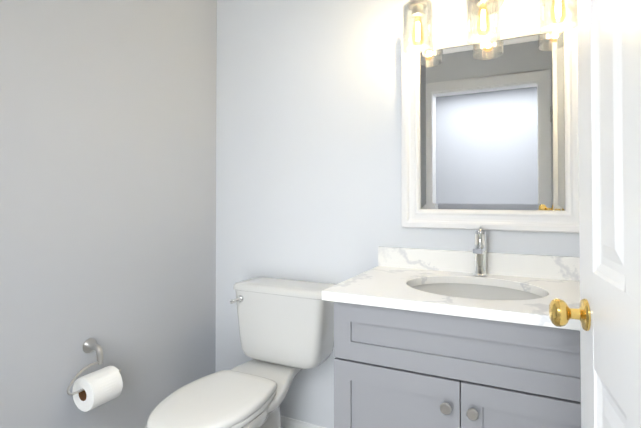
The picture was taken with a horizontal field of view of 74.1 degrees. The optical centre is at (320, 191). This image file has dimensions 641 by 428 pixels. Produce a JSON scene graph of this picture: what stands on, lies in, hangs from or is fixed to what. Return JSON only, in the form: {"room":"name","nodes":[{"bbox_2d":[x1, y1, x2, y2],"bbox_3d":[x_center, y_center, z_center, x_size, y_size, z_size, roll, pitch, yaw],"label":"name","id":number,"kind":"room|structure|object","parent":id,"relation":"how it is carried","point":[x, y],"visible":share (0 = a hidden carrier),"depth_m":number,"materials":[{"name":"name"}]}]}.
{"room":"bathroom","nodes":[
{"label":"bathroom","id":0,"kind":"room"},
{"bbox_2d":[0,0,216,427],"bbox_3d":[-1.085,-0.048,1.222,0.120,2.440,2.220,0,-1,26],"label":"wall","id":1,"kind":"structure","parent":0,"point":[108,176],"depth_m":1.62,"materials":[{"name":"paint"}]},
{"bbox_2d":[67,338,122,411],"bbox_3d":[-0.798,0.644,1.499,0.138,0.214,0.206,0,-1,26],"label":"toilet paper holder","id":2,"kind":"object","parent":1,"relation":"attached to","point":[94,389],"visible":1,"depth_m":1.47,"materials":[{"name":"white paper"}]},
{"bbox_2d":[215,0,579,427],"bbox_3d":[0.243,-0.038,1.869,1.925,2.440,0.120,0,-1,26],"label":"wall","id":3,"kind":"structure","parent":0,"point":[308,140],"depth_m":1.94,"materials":[{"name":"paint"}]},
{"bbox_2d":[281,416,325,427],"bbox_3d":[-0.137,1.118,1.966,0.903,0.130,0.014,0,-1,26],"label":"baseboard","id":4,"kind":"structure","parent":3,"relation":"attached to","point":[287,422],"depth_m":1.96,"materials":[{"name":"white wood"}]},
{"bbox_2d":[401,7,578,232],"bbox_3d":[0.627,-0.249,1.596,0.655,0.784,0.032,0,-1,26],"label":"mirror","id":5,"kind":"object","parent":3,"relation":"attached to","point":[499,140],"visible":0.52,"depth_m":1.59,"materials":[{"name":"white mirror"}]},
{"bbox_2d":[403,0,577,54],"bbox_3d":[0.595,-0.675,1.546,0.584,0.262,0.161,0,-1,26],"label":"sconce","id":6,"kind":"object","parent":3,"relation":"attached to","point":[483,10],"visible":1,"depth_m":1.52,"materials":[{"name":"clear glass"}]},
{"bbox_3d":[-0.250,1.217,0.856,1.925,0.100,2.340,0,-1,26],"label":"floor","id":7,"kind":"structure","parent":0,"visible":0},
{"bbox_2d":[145,277,336,427],"bbox_3d":[-0.276,0.786,1.591,0.449,0.784,0.790,0,-1,26],"label":"toilet","id":8,"kind":"object","parent":7,"relation":"on","point":[286,330],"visible":0.94,"depth_m":1.70,"materials":[{"name":"white ceramic"}]},
{"bbox_2d":[322,246,580,427],"bbox_3d":[0.483,0.699,1.360,0.798,0.950,0.558,0,-1,26],"label":"bathroom vanity","id":9,"kind":"object","parent":7,"relation":"on","point":[430,338],"visible":0.9,"depth_m":1.20,"materials":[{"name":"grey wood"}]},
{"bbox_2d":[472,225,487,276],"bbox_3d":[0.578,0.212,1.541,0.054,0.188,0.140,0,-1,26],"label":"faucet","id":10,"kind":"object","parent":9,"relation":"on","point":[479,250],"visible":1,"depth_m":1.53,"materials":[{"name":"silver metal"}]},
{"bbox_3d":[-0.226,0.071,0.101,1.234,2.170,1.014,0,-1,26],"label":"trim","id":11,"kind":"structure","parent":0,"visible":0},
{"bbox_2d":[549,0,640,427],"bbox_3d":[0.477,0.143,0.612,0.176,2.019,0.728,0,-1,20],"label":"door","id":12,"kind":"structure","parent":11,"relation":"attached to","point":[607,313],"depth_m":0.75,"materials":[{"name":"white"}]}
]}

